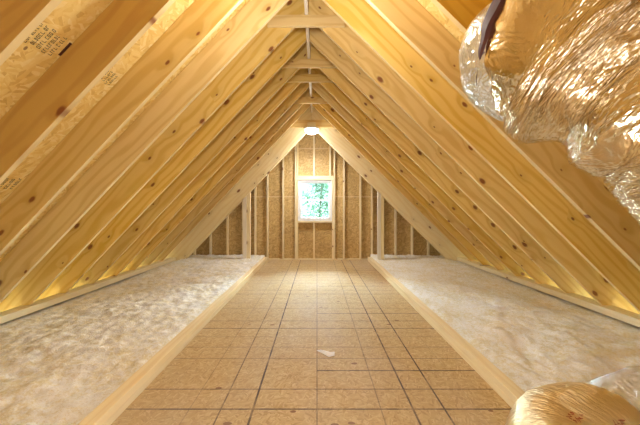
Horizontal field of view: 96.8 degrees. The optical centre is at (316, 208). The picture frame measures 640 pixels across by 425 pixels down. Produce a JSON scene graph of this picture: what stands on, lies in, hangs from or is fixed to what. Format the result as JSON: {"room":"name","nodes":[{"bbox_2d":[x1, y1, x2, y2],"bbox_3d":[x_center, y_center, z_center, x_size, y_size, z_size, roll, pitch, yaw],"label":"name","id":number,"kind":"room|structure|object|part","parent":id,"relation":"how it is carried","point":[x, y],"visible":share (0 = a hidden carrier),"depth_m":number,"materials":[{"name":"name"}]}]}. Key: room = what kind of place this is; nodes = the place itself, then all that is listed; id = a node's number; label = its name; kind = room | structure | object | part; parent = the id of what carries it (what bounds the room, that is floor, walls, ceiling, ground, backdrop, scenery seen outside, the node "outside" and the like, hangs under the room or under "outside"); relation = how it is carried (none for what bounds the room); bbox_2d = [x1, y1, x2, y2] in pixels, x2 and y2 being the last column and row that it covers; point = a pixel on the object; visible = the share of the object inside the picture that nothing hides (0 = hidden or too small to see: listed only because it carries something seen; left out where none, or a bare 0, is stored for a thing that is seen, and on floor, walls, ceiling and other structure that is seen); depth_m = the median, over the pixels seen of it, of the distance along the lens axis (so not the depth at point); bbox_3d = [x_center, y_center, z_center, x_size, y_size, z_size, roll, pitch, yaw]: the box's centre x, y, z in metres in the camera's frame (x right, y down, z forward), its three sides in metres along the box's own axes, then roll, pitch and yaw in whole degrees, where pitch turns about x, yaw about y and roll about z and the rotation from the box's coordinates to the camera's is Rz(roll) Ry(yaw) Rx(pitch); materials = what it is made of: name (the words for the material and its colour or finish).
{"room":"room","nodes":[
{"label":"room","id":0,"kind":"room"},
{"bbox_2d":[0,0,248,261],"bbox_3d":[-1.970,-0.693,2.780,3.701,3.906,9.060,0,0,0],"label":"ceiling","id":1,"kind":"structure","parent":0,"point":[69,19],"depth_m":2.20,"materials":[{"name":"beige wood"}]},
{"bbox_2d":[111,260,511,424],"bbox_3d":[0.010,1.281,2.720,2.480,0.022,8.940,0,0,0],"label":"floor","id":2,"kind":"structure","parent":0,"point":[257,361],"depth_m":2.26,"materials":[{"name":"brown wood"}]},
{"bbox_2d":[77,257,266,424],"bbox_3d":[-1.257,1.220,2.610,0.090,0.099,8.680,0,0,0],"label":"curb","id":3,"kind":"object","parent":2,"relation":"on","point":[112,407],"visible":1,"depth_m":2.16,"materials":[{"name":"brown wood"}]},
{"bbox_2d":[267,258,367,259],"bbox_3d":[0.000,1.270,7.139,6.600,0.037,0.099,0,0,0],"label":"plate","id":4,"kind":"object","parent":2,"relation":"on","point":[269,258],"visible":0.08,"depth_m":7.09,"materials":[{"name":"brown wood"}]},
{"bbox_2d":[209,233,211,254],"bbox_3d":[-2.675,0.837,7.144,0.038,0.826,0.089,0,0,0],"label":"stud","id":5,"kind":"object","parent":4,"relation":"on","point":[210,236],"visible":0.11,"depth_m":7.10,"materials":[{"name":"brown wood"}]},
{"bbox_2d":[226,216,228,254],"bbox_3d":[-2.250,0.614,7.144,0.038,1.272,0.089,0,0,0],"label":"stud","id":6,"kind":"object","parent":4,"relation":"on","point":[227,218],"visible":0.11,"depth_m":7.10,"materials":[{"name":"brown wood"}]},
{"bbox_2d":[242,201,242,253],"bbox_3d":[-1.860,0.409,7.144,0.038,1.682,0.089,0,0,0],"label":"stud","id":7,"kind":"object","parent":4,"relation":"on","point":[242,201],"visible":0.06,"depth_m":7.10,"materials":[{"name":"brown wood"}]},
{"bbox_2d":[254,186,256,254],"bbox_3d":[-1.550,0.246,7.144,0.038,2.007,0.089,0,0,0],"label":"stud","id":8,"kind":"object","parent":4,"relation":"on","point":[255,188],"visible":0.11,"depth_m":7.10,"materials":[{"name":"brown wood"}]},
{"bbox_2d":[267,174,268,258],"bbox_3d":[-1.240,0.084,7.144,0.038,2.333,0.089,0,0,0],"label":"stud","id":9,"kind":"object","parent":4,"relation":"on","point":[268,174],"visible":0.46,"depth_m":7.15,"materials":[{"name":"brown wood"}]},
{"bbox_2d":[282,158,283,258],"bbox_3d":[-0.850,-0.121,7.144,0.038,2.742,0.089,0,0,0],"label":"stud","id":10,"kind":"object","parent":4,"relation":"on","point":[283,158],"visible":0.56,"depth_m":7.10,"materials":[{"name":"brown wood"}]},
{"bbox_2d":[295,144,296,258],"bbox_3d":[-0.537,-0.285,7.144,0.038,3.071,0.089,0,0,0],"label":"stud","id":11,"kind":"object","parent":4,"relation":"on","point":[296,144],"visible":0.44,"depth_m":7.10,"materials":[{"name":"brown wood"}]},
{"bbox_2d":[296,180,297,258],"bbox_3d":[-0.497,0.263,7.144,0.038,1.975,0.089,0,0,0],"label":"stud","id":12,"kind":"object","parent":4,"relation":"on","point":[296,180],"visible":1,"depth_m":7.10,"materials":[{"name":"brown wood"}]},
{"bbox_2d":[313,223,314,258],"bbox_3d":[-0.075,0.795,7.144,0.038,0.910,0.089,0,0,0],"label":"stud","id":13,"kind":"object","parent":4,"relation":"on","point":[313,223],"visible":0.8,"depth_m":7.10,"materials":[{"name":"brown wood"}]},
{"bbox_2d":[332,180,333,258],"bbox_3d":[0.397,0.263,7.144,0.038,1.975,0.089,0,0,0],"label":"stud","id":14,"kind":"object","parent":4,"relation":"on","point":[332,180],"visible":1,"depth_m":7.10,"materials":[{"name":"brown wood"}]},
{"bbox_2d":[334,150,334,258],"bbox_3d":[0.437,-0.231,7.144,0.038,2.962,0.089,0,0,0],"label":"stud","id":15,"kind":"object","parent":4,"relation":"on","point":[334,150],"visible":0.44,"depth_m":7.10,"materials":[{"name":"brown wood"}]},
{"bbox_2d":[343,158,344,258],"bbox_3d":[0.675,-0.114,7.144,0.038,2.727,0.089,0,0,0],"label":"stud","id":16,"kind":"object","parent":4,"relation":"on","point":[343,158],"visible":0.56,"depth_m":7.10,"materials":[{"name":"brown wood"}]},
{"bbox_2d":[359,174,360,258],"bbox_3d":[1.090,0.091,7.144,0.038,2.318,0.089,0,0,0],"label":"stud","id":17,"kind":"object","parent":4,"relation":"on","point":[359,174],"visible":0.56,"depth_m":7.16,"materials":[{"name":"brown wood"}]},
{"bbox_2d":[371,186,372,253],"bbox_3d":[1.380,0.234,7.144,0.038,2.033,0.089,0,0,0],"label":"stud","id":18,"kind":"object","parent":4,"relation":"on","point":[371,186],"visible":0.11,"depth_m":7.10,"materials":[{"name":"brown wood"}]},
{"bbox_2d":[394,209,396,254],"bbox_3d":[1.975,0.527,7.144,0.038,1.447,0.089,0,0,0],"label":"stud","id":19,"kind":"object","parent":4,"relation":"on","point":[395,211],"visible":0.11,"depth_m":7.10,"materials":[{"name":"brown wood"}]},
{"bbox_2d":[411,225,412,254],"bbox_3d":[2.390,0.731,7.144,0.038,1.038,0.089,0,0,0],"label":"stud","id":20,"kind":"object","parent":4,"relation":"on","point":[411,225],"visible":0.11,"depth_m":7.12,"materials":[{"name":"brown wood"}]},
{"bbox_2d":[427,241,429,254],"bbox_3d":[2.800,0.933,7.144,0.038,0.634,0.089,0,0,0],"label":"stud","id":21,"kind":"object","parent":4,"relation":"on","point":[428,243],"visible":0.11,"depth_m":7.10,"materials":[{"name":"brown wood"}]},
{"bbox_2d":[317,350,334,356],"bbox_3d":[0.072,1.256,2.476,0.166,0.021,0.079,0,0,11],"label":"paper scrap","id":22,"kind":"object","parent":2,"relation":"on","point":[329,354],"visible":1,"depth_m":2.47,"materials":[{"name":"white paper"}]},
{"bbox_2d":[368,257,524,407],"bbox_3d":[1.285,1.220,2.610,0.090,0.099,8.680,0,0,0],"label":"curb","id":23,"kind":"object","parent":2,"relation":"on","point":[503,386],"visible":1,"depth_m":2.44,"materials":[{"name":"brown wood"}]},
{"bbox_2d":[505,366,639,424],"bbox_3d":[1.252,1.036,1.078,0.893,0.428,1.898,0,0,41],"label":"duct","id":24,"kind":"object","parent":23,"relation":"on","point":[613,398],"visible":1,"depth_m":1.24,"materials":[{"name":"gold metal"}]},
{"bbox_2d":[459,0,639,226],"bbox_3d":[1.176,0.150,0.854,1.306,1.875,0.841,0,0,0],"label":"duct","id":25,"kind":"object","parent":24,"relation":"attached to","point":[565,72],"visible":1,"depth_m":0.76,"materials":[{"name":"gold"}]},
{"bbox_2d":[191,133,440,257],"bbox_3d":[0.000,-0.527,7.196,6.900,4.193,0.012,0,0,0],"label":"wall","id":26,"kind":"structure","parent":0,"point":[323,231],"depth_m":7.19,"materials":[{"name":"brown wood"}]},
{"bbox_2d":[296,176,333,220],"bbox_3d":[-0.050,-0.265,7.153,0.934,1.126,0.114,0,0,0],"label":"window","id":27,"kind":"structure","parent":26,"relation":"in","point":[300,218],"depth_m":7.12,"materials":[{"name":"white plastic"}]},
{"bbox_2d":[297,143,297,175],"bbox_3d":[-0.490,-1.350,7.144,0.038,1.040,0.089,0,0,0],"label":"stud","id":28,"kind":"object","parent":27,"relation":"on","point":[297,143],"visible":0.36,"depth_m":7.10,"materials":[{"name":"brown wood"}]},
{"bbox_2d":[313,134,314,175],"bbox_3d":[-0.075,-1.523,7.144,0.038,1.386,0.089,0,0,0],"label":"stud","id":29,"kind":"object","parent":27,"relation":"on","point":[314,134],"visible":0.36,"depth_m":7.10,"materials":[{"name":"brown wood"}]},
{"bbox_3d":[-0.050,-0.777,7.143,0.934,0.101,0.093,0,0,0],"label":"window header","id":30,"kind":"part","parent":27,"relation":"part of","materials":[{"name":"beige wood"}]},
{"bbox_3d":[-0.050,-0.443,7.180,0.756,0.471,0.030,0,0,0],"label":"sash","id":31,"kind":"part","parent":27,"relation":"part of","materials":[{"name":"glass"}]},
{"bbox_3d":[-0.050,0.000,7.145,0.756,0.486,0.030,0,0,0],"label":"sash","id":32,"kind":"part","parent":27,"relation":"part of","materials":[{"name":"glass"}]},
{"bbox_2d":[329,145,330,175],"bbox_3d":[0.330,-1.323,7.144,0.038,0.987,0.089,0,0,0],"label":"stud","id":33,"kind":"object","parent":27,"relation":"on","point":[329,145],"visible":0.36,"depth_m":7.10,"materials":[{"name":"brown wood"}]},
{"bbox_2d":[298,221,331,222],"bbox_3d":[-0.050,0.320,7.144,0.854,0.036,0.091,0,0,0],"label":"sill","id":34,"kind":"structure","parent":26,"relation":"attached to","point":[298,221],"depth_m":7.10,"materials":[{"name":"brown wood"}]},
{"bbox_2d":[364,0,639,271],"bbox_3d":[1.851,-0.696,2.780,3.939,3.900,9.060,0,0,0],"label":"ceiling","id":35,"kind":"structure","parent":0,"point":[428,5],"depth_m":2.31,"materials":[{"name":"beige wood"}]},
{"bbox_3d":[0.000,1.560,2.720,6.900,0.020,8.940,0,0,0],"label":"floor","id":36,"kind":"structure","parent":0,"visible":0},
{"bbox_2d":[0,254,264,424],"bbox_3d":[-2.332,1.329,2.680,2.057,0.421,8.800,0,0,0],"label":"insulation","id":37,"kind":"object","parent":36,"relation":"on","point":[59,362],"visible":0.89,"depth_m":2.71},
{"bbox_2d":[370,254,639,391],"bbox_3d":[2.331,1.327,2.680,1.998,0.425,8.800,0,0,0],"label":"insulation","id":38,"kind":"object","parent":36,"relation":"on","point":[536,338],"visible":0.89,"depth_m":3.00},
{"bbox_3d":[-3.381,1.365,2.675,0.023,0.365,8.810,0,0,0],"label":"board","id":39,"kind":"object","parent":36,"relation":"on","visible":0},
{"bbox_2d":[0,257,175,323],"bbox_3d":[-3.318,1.144,2.675,0.147,0.076,8.810,0,0,0],"label":"plate","id":40,"kind":"object","parent":39,"relation":"on","point":[8,315],"visible":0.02,"depth_m":3.77,"materials":[{"name":"brown wood"}]},
{"bbox_2d":[0,0,62,65],"bbox_3d":[-1.970,-0.514,1.396,3.660,4.169,0.038,0,0,0],"label":"rafter","id":41,"kind":"object","parent":40,"relation":"on","point":[19,19],"visible":1,"depth_m":1.38,"materials":[{"name":"orange wood"}]},
{"bbox_2d":[0,0,175,184],"bbox_3d":[-1.970,-0.514,1.866,3.660,4.169,0.038,0,0,0],"label":"rafter","id":42,"kind":"object","parent":40,"relation":"on","point":[122,23],"visible":1,"depth_m":1.85,"materials":[{"name":"orange wood"}]},
{"bbox_2d":[0,0,243,255],"bbox_3d":[-1.970,-0.514,2.336,3.660,4.169,0.038,0,0,0],"label":"rafter","id":43,"kind":"object","parent":40,"relation":"on","point":[201,18],"visible":1,"depth_m":2.32,"materials":[{"name":"brown wood"}]},
{"bbox_2d":[0,0,288,302],"bbox_3d":[-1.970,-0.514,2.806,3.660,4.169,0.038,0,0,0],"label":"rafter","id":44,"kind":"object","parent":40,"relation":"on","point":[254,15],"visible":1,"depth_m":2.79,"materials":[{"name":"brown wood"}]},
{"bbox_2d":[0,0,304,311],"bbox_3d":[-1.970,-0.514,3.276,3.660,4.169,0.038,0,0,0],"label":"rafter","id":45,"kind":"object","parent":40,"relation":"on","point":[266,40],"visible":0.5,"depth_m":3.26,"materials":[{"name":"brown wood"}]},
{"bbox_2d":[267,15,344,27],"bbox_3d":[-0.124,-2.138,3.235,0.880,0.125,0.038,0,0,0],"label":"tie","id":46,"kind":"object","parent":45,"relation":"attached to","point":[278,21],"visible":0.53,"depth_m":3.22,"materials":[{"name":"brown wood"}]},
{"bbox_2d":[35,28,305,300],"bbox_3d":[-1.970,-0.514,3.746,3.660,4.169,0.038,0,0,0],"label":"rafter","id":47,"kind":"object","parent":40,"relation":"on","point":[296,39],"visible":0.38,"depth_m":3.73,"materials":[{"name":"brown wood"}]},
{"bbox_2d":[71,41,307,288],"bbox_3d":[-1.970,-0.514,4.216,3.660,4.169,0.038,0,0,0],"label":"rafter","id":48,"kind":"object","parent":40,"relation":"on","point":[283,75],"visible":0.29,"depth_m":4.20,"materials":[{"name":"brown wood"}]},
{"bbox_2d":[282,59,335,67],"bbox_3d":[-0.129,-2.138,4.175,0.880,0.125,0.038,0,0,0],"label":"tie","id":49,"kind":"object","parent":48,"relation":"attached to","point":[291,63],"visible":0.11,"depth_m":4.16,"materials":[{"name":"brown wood"}]},
{"bbox_2d":[99,68,308,279],"bbox_3d":[-1.970,-0.514,4.686,3.660,4.169,0.038,0,0,0],"label":"rafter","id":50,"kind":"object","parent":40,"relation":"on","point":[287,89],"visible":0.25,"depth_m":4.67,"materials":[{"name":"brown wood"}]},
{"bbox_2d":[286,74,332,82],"bbox_3d":[-0.114,-2.138,4.645,0.880,0.125,0.038,0,0,0],"label":"tie","id":51,"kind":"object","parent":50,"relation":"attached to","point":[296,78],"visible":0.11,"depth_m":4.63,"materials":[{"name":"brown wood"}]},
{"bbox_2d":[120,83,308,272],"bbox_3d":[-1.970,-0.514,5.156,3.660,4.169,0.038,0,0,0],"label":"rafter","id":52,"kind":"object","parent":40,"relation":"on","point":[294,96],"visible":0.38,"depth_m":5.14,"materials":[{"name":"brown wood"}]},
{"bbox_2d":[139,88,309,266],"bbox_3d":[-1.970,-0.514,5.626,3.660,4.169,0.038,0,0,0],"label":"rafter","id":53,"kind":"object","parent":40,"relation":"on","point":[290,112],"visible":0.34,"depth_m":5.61,"materials":[{"name":"brown wood"}]},
{"bbox_2d":[294,97,327,103],"bbox_3d":[-0.132,-2.138,5.585,0.880,0.125,0.038,0,0,0],"label":"tie","id":54,"kind":"object","parent":53,"relation":"attached to","point":[302,100],"visible":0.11,"depth_m":5.57,"materials":[{"name":"brown wood"}]},
{"bbox_2d":[154,104,309,261],"bbox_3d":[-1.970,-0.514,6.096,3.660,4.169,0.038,0,0,0],"label":"rafter","id":55,"kind":"object","parent":40,"relation":"on","point":[304,107],"visible":0.34,"depth_m":6.08,"materials":[{"name":"brown wood"}]},
{"bbox_2d":[166,105,311,260],"bbox_3d":[-1.973,-0.674,6.572,3.704,3.889,0.090,0,0,0],"label":"beam","id":56,"kind":"structure","parent":40,"relation":"on","point":[291,137],"depth_m":6.53,"materials":[{"name":"brown wood"}]},
{"bbox_2d":[243,192,250,258],"bbox_3d":[-1.620,0.440,6.572,0.160,1.660,0.086,0,0,0],"label":"post","id":57,"kind":"object","parent":56,"relation":"attached to","point":[247,200],"visible":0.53,"depth_m":6.53,"materials":[{"name":"brown wood"}]},
{"bbox_2d":[290,120,333,127],"bbox_3d":[-0.118,-1.948,6.504,1.020,0.175,0.038,0,0,0],"label":"tie","id":58,"kind":"object","parent":56,"relation":"attached to","point":[299,123],"visible":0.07,"depth_m":6.49,"materials":[{"name":"brown wood"}]},
{"bbox_2d":[307,122,315,125],"bbox_3d":[-0.119,-1.840,6.310,0.180,0.080,0.306,0,0,0],"label":"board","id":59,"kind":"object","parent":58,"relation":"attached to","point":[308,123],"visible":0.49,"depth_m":6.16,"materials":[{"name":"brown wood"}]},
{"bbox_2d":[304,126,318,134],"bbox_3d":[-0.119,-1.731,6.327,0.350,0.136,0.350,0,0,0],"label":"ceiling lamp","id":60,"kind":"object","parent":59,"relation":"attached to","point":[311,130],"visible":1,"depth_m":6.21,"materials":[{"name":"glass"}]},
{"bbox_3d":[3.365,1.365,2.675,0.053,0.365,8.810,0,0,0],"label":"board","id":61,"kind":"object","parent":36,"relation":"on","visible":0},
{"bbox_2d":[457,257,639,326],"bbox_3d":[3.304,1.144,2.675,0.177,0.076,8.810,0,0,0],"label":"plate","id":62,"kind":"object","parent":61,"relation":"on","point":[632,318],"visible":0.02,"depth_m":3.67,"materials":[{"name":"brown wood"}]},
{"bbox_2d":[312,107,464,260],"bbox_3d":[1.857,-0.675,6.572,3.948,3.889,0.090,0,0,0],"label":"beam","id":63,"kind":"structure","parent":62,"relation":"on","point":[334,138],"depth_m":6.53,"materials":[{"name":"brown wood"}]},
{"bbox_2d":[377,192,383,259],"bbox_3d":[1.470,0.433,6.572,0.140,1.673,0.086,0,0,0],"label":"post","id":64,"kind":"object","parent":63,"relation":"attached to","point":[380,199],"visible":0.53,"depth_m":6.53,"materials":[{"name":"brown wood"}]},
{"bbox_2d":[312,104,478,261],"bbox_3d":[1.851,-0.516,6.096,3.898,4.169,0.038,0,0,0],"label":"rafter","id":65,"kind":"object","parent":62,"relation":"on","point":[322,111],"visible":0.36,"depth_m":6.08,"materials":[{"name":"brown wood"}]},
{"bbox_2d":[312,88,493,266],"bbox_3d":[1.851,-0.516,5.626,3.898,4.169,0.038,0,0,0],"label":"rafter","id":66,"kind":"object","parent":62,"relation":"on","point":[327,107],"visible":0.27,"depth_m":5.61,"materials":[{"name":"brown wood"}]},
{"bbox_2d":[312,83,510,271],"bbox_3d":[1.851,-0.516,5.156,3.898,4.169,0.038,0,0,0],"label":"rafter","id":67,"kind":"object","parent":62,"relation":"on","point":[317,87],"visible":0.37,"depth_m":5.14,"materials":[{"name":"brown wood"}]},
{"bbox_2d":[311,68,531,278],"bbox_3d":[1.851,-0.516,4.686,3.898,4.169,0.038,0,0,0],"label":"rafter","id":68,"kind":"object","parent":62,"relation":"on","point":[347,103],"visible":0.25,"depth_m":4.67,"materials":[{"name":"brown wood"}]},
{"bbox_2d":[310,42,558,287],"bbox_3d":[1.851,-0.516,4.216,3.898,4.169,0.038,0,0,0],"label":"rafter","id":69,"kind":"object","parent":62,"relation":"on","point":[333,74],"visible":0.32,"depth_m":4.20,"materials":[{"name":"brown wood"}]},
{"bbox_2d":[310,28,594,299],"bbox_3d":[1.851,-0.516,3.746,3.898,4.169,0.038,0,0,0],"label":"rafter","id":70,"kind":"object","parent":62,"relation":"on","point":[319,39],"visible":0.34,"depth_m":3.73,"materials":[{"name":"brown wood"}]},
{"bbox_2d":[431,0,492,33],"bbox_3d":[1.851,-0.516,1.866,3.898,4.169,0.038,0,0,0],"label":"rafter","id":71,"kind":"object","parent":62,"relation":"on","point":[461,13],"visible":0.02,"depth_m":1.85,"materials":[{"name":"orange wood"}]},
{"bbox_2d":[308,0,639,313],"bbox_3d":[1.851,-0.516,3.276,3.898,4.169,0.038,0,0,0],"label":"rafter","id":72,"kind":"object","parent":62,"relation":"on","point":[346,39],"visible":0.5,"depth_m":3.26,"materials":[{"name":"brown wood"}]},
{"bbox_2d":[304,0,312,112],"bbox_3d":[-0.119,-2.404,2.397,0.038,0.385,8.253,0,0,0],"label":"board","id":73,"kind":"object","parent":72,"relation":"attached to","point":[305,1],"visible":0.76,"depth_m":3.79,"materials":[{"name":"brown wood"}]},
{"bbox_2d":[322,0,639,312],"bbox_3d":[1.851,-0.516,2.806,3.898,4.169,0.038,0,0,0],"label":"rafter","id":74,"kind":"object","parent":62,"relation":"on","point":[358,15],"visible":1,"depth_m":2.79,"materials":[{"name":"brown wood"}]},
{"bbox_2d":[366,0,639,269],"bbox_3d":[1.851,-0.516,2.336,3.898,4.169,0.038,0,0,0],"label":"rafter","id":75,"kind":"object","parent":62,"relation":"on","point":[410,19],"visible":0.55,"depth_m":2.32,"materials":[{"name":"brown wood"}]},
{"label":"outside","id":76,"kind":"structure","parent":0,"visible":0},
{"bbox_3d":[0.000,6.520,25.000,120.000,0.100,130.000,0,0,0],"label":"ground","id":77,"kind":"structure","parent":76,"visible":0},
{"bbox_2d":[301,184,317,216],"bbox_3d":[-2.015,1.770,17.066,3.904,9.400,4.536,0,0,-6],"label":"tree","id":78,"kind":"object","parent":77,"relation":"on","point":[303,215],"visible":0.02,"depth_m":16.74,"materials":[{"name":"green plant"}]},
{"bbox_2d":[301,183,326,216],"bbox_3d":[-1.218,1.470,30.081,4.951,10.000,4.999,0,0,32],"label":"tree","id":79,"kind":"object","parent":77,"relation":"on","point":[304,188],"visible":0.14,"depth_m":29.59,"materials":[{"name":"green plant"}]},
{"bbox_2d":[301,183,328,216],"bbox_3d":[0.148,1.670,21.475,4.498,9.600,4.721,0,0,0],"label":"tree","id":80,"kind":"object","parent":77,"relation":"on","point":[325,207],"visible":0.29,"depth_m":21.12,"materials":[{"name":"green plant"}]}
]}

